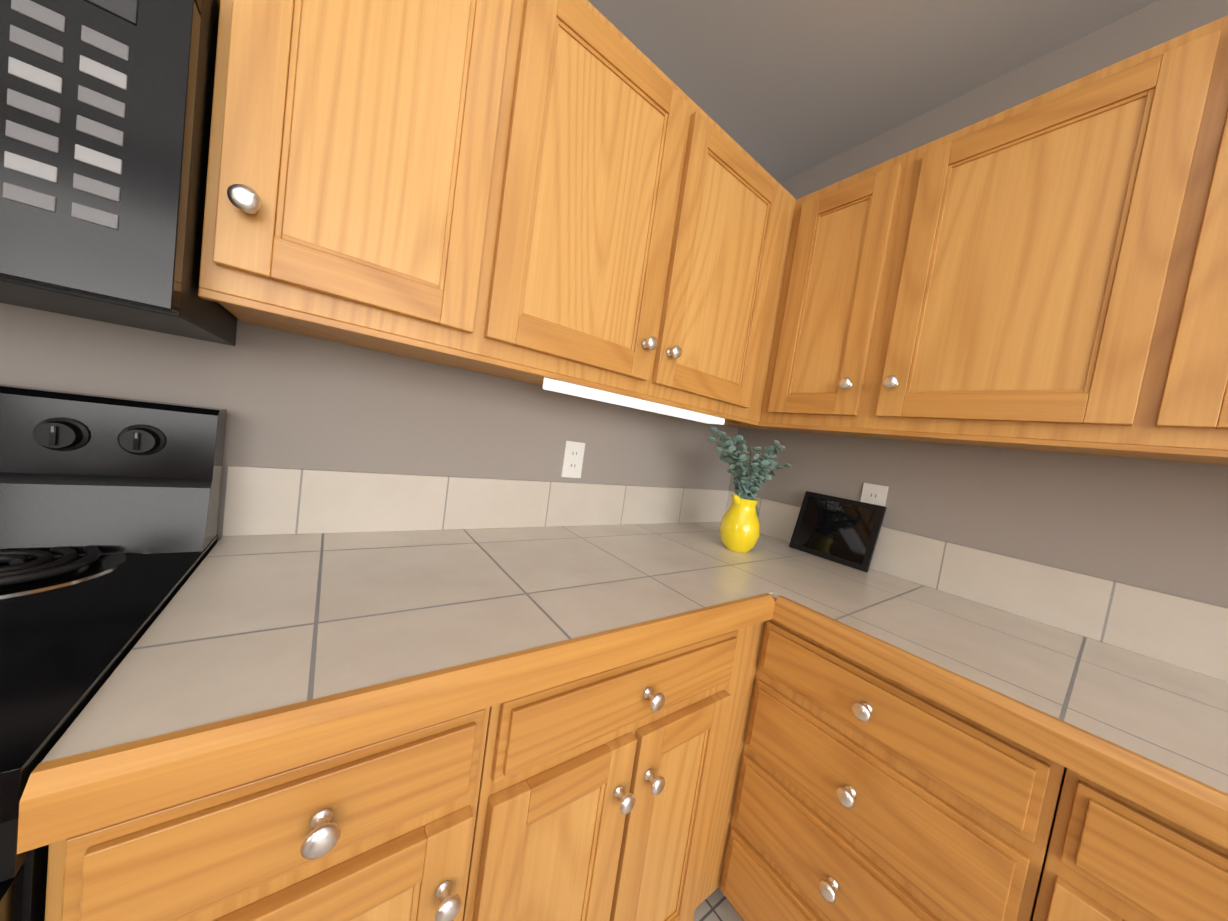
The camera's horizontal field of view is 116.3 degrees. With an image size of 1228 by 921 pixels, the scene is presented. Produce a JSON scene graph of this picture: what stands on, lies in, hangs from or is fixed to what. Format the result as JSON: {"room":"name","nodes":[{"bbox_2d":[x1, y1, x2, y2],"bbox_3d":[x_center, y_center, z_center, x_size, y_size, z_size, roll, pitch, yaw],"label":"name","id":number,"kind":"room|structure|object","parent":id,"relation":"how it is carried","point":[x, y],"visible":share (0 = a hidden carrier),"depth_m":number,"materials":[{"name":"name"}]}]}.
{"room":"kitchen","nodes":[
{"label":"kitchen","id":0,"kind":"room"},
{"bbox_2d":[0,303,737,541],"bbox_3d":[-1.067,-0.290,0.594,4.010,2.614,0.120,6,4,-37],"label":"wall","id":1,"kind":"structure","parent":0,"point":[287,399],"depth_m":0.89,"materials":[{"name":"beige paint"}]},
{"bbox_2d":[0,0,236,345],"bbox_3d":[-0.902,-0.439,0.352,0.756,0.425,0.417,6,4,-37],"label":"microwave","id":2,"kind":"object","parent":1,"relation":"attached to","point":[105,114],"visible":0.98,"depth_m":0.42,"materials":[{"name":"black"}]},
{"bbox_2d":[198,0,569,375],"bbox_3d":[-0.420,-0.611,0.741,0.443,0.754,0.318,6,4,-37],"label":"upper cabinet","id":3,"kind":"object","parent":1,"relation":"attached to","point":[376,171],"depth_m":0.62,"materials":[{"name":"brown wood"}]},
{"bbox_2d":[222,465,729,535],"bbox_3d":[-0.145,0.145,1.261,1.620,0.145,0.010,6,4,-37],"label":"backsplash","id":4,"kind":"structure","parent":1,"relation":"attached to","point":[258,500],"depth_m":1.00,"materials":[{"name":"tile"}]},
{"bbox_2d":[561,441,584,477],"bbox_3d":[-0.133,-0.002,1.248,0.072,0.118,0.007,6,4,-37],"label":"electrical outlet","id":5,"kind":"object","parent":1,"relation":"attached to","point":[573,459],"visible":1,"depth_m":1.24,"materials":[{"name":"white plastic"}]},
{"bbox_2d":[494,0,795,425],"bbox_3d":[0.060,-0.564,1.102,1.046,0.754,0.318,6,4,-37],"label":"upper cabinet","id":6,"kind":"object","parent":1,"relation":"attached to","point":[578,192],"depth_m":0.93,"materials":[{"name":"brown wood"}]},
{"bbox_2d":[543,377,724,424],"bbox_3d":[0.096,-0.162,1.100,0.630,0.030,0.070,6,4,-37],"label":"under-cabinet light","id":7,"kind":"object","parent":6,"relation":"attached to","point":[578,390],"visible":0.71,"depth_m":1.02,"materials":[{"name":"white plastic"}]},
{"bbox_2d":[693,887,742,920],"bbox_3d":[0.384,1.422,-1.561,4.250,0.100,5.720,6,4,-37],"label":"floor","id":8,"kind":"structure","parent":0,"point":[716,904],"depth_m":1.02,"materials":[{"name":"tile"}]},
{"bbox_2d":[0,384,226,920],"bbox_3d":[-0.942,0.485,0.286,0.760,1.155,0.655,6,4,-37],"label":"stove","id":9,"kind":"object","parent":8,"relation":"on","point":[109,510],"visible":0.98,"depth_m":0.57,"materials":[{"name":"black metal"}]},
{"bbox_2d":[45,622,763,920],"bbox_3d":[-0.261,0.702,0.866,1.046,0.850,0.653,6,4,-37],"label":"base cabinet","id":10,"kind":"object","parent":8,"relation":"on","point":[607,795],"visible":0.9,"depth_m":0.54,"materials":[{"name":"brown wood"}]},
{"bbox_2d":[17,525,776,853],"bbox_3d":[-0.227,0.259,0.829,0.990,0.053,0.636,6,4,-37],"label":"countertop","id":11,"kind":"structure","parent":10,"relation":"on","point":[249,658],"depth_m":0.51,"materials":[{"name":"tile"}]},
{"bbox_2d":[719,619,1174,920],"bbox_3d":[0.710,0.838,0.913,0.619,0.850,0.551,6,4,-37],"label":"base cabinet","id":12,"kind":"object","parent":8,"relation":"on","point":[863,793],"depth_m":0.69,"materials":[{"name":"brown wood"}]},
{"bbox_2d":[1151,823,1227,920],"bbox_3d":[1.093,0.924,0.391,0.619,0.850,0.899,6,4,-37],"label":"base cabinet","id":13,"kind":"object","parent":8,"relation":"on","point":[1194,887],"depth_m":0.46,"materials":[{"name":"brown wood"}]},
{"bbox_2d":[617,522,1227,848],"bbox_3d":[0.824,0.412,0.784,0.656,0.053,1.979,6,4,-37],"label":"countertop","id":14,"kind":"structure","parent":13,"relation":"on","point":[1153,733],"depth_m":0.70,"materials":[{"name":"tile"}]},
{"bbox_2d":[708,427,790,552],"bbox_3d":[0.409,0.101,1.259,0.390,0.388,0.233,6,4,-37],"label":"vase","id":15,"kind":"object","parent":14,"relation":"on","point":[739,528],"visible":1,"depth_m":1.22,"materials":[{"name":"yellow ceramic"}]},
{"bbox_2d":[789,491,886,572],"bbox_3d":[0.768,0.237,1.328,0.068,0.216,0.260,6,4,-37],"label":"tablet","id":16,"kind":"object","parent":14,"relation":"on","point":[843,531],"visible":0.96,"depth_m":1.31,"materials":[{"name":"black glass"}]},
{"bbox_2d":[588,0,1158,182],"bbox_3d":[0.746,-1.111,-1.715,4.010,0.200,5.480,6,4,-37],"label":"ceiling","id":17,"kind":"structure","parent":0,"point":[779,91],"depth_m":1.12,"materials":[{"name":"paint"}]},
{"bbox_2d":[729,0,1227,920],"bbox_3d":[2.222,0.242,-0.407,0.120,2.614,5.720,6,4,-37],"label":"wall","id":18,"kind":"structure","parent":0,"point":[1161,526],"depth_m":1.01,"materials":[{"name":"beige paint"}]},
{"bbox_2d":[695,189,822,432],"bbox_3d":[0.612,-0.508,1.468,0.318,0.754,0.392,6,4,-37],"label":"upper cabinet","id":19,"kind":"object","parent":18,"relation":"attached to","point":[806,211],"depth_m":1.25,"materials":[{"name":"brown wood"}]},
{"bbox_2d":[783,147,918,439],"bbox_3d":[0.779,-0.470,1.240,0.318,0.754,0.295,6,4,-37],"label":"upper cabinet","id":20,"kind":"object","parent":18,"relation":"attached to","point":[862,214],"depth_m":1.11,"materials":[{"name":"brown wood"}]},
{"bbox_2d":[860,483,887,505],"bbox_3d":[0.877,0.140,1.292,0.007,0.118,0.072,6,4,-37],"label":"electrical outlet","id":21,"kind":"object","parent":18,"relation":"attached to","point":[875,494],"visible":0.52,"depth_m":1.29,"materials":[{"name":"white plastic"}]},
{"bbox_2d":[726,491,1227,681],"bbox_3d":[1.095,0.340,0.972,0.010,0.145,1.979,6,4,-37],"label":"backsplash","id":22,"kind":"structure","parent":18,"relation":"attached to","point":[1189,634],"depth_m":0.94,"materials":[{"name":"tile"}]},
{"bbox_2d":[867,15,1227,463],"bbox_3d":[1.019,-0.416,0.914,0.318,0.754,0.523,6,4,-37],"label":"upper cabinet","id":23,"kind":"object","parent":18,"relation":"attached to","point":[1048,271],"depth_m":0.77,"materials":[{"name":"brown wood"}]},
{"bbox_2d":[1211,455,1227,464],"bbox_3d":[1.388,-0.332,0.411,0.318,0.754,1.018,6,4,-37],"label":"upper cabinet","id":24,"kind":"object","parent":18,"relation":"attached to","point":[1221,461],"depth_m":0.76,"materials":[{"name":"brown wood"}]}
]}

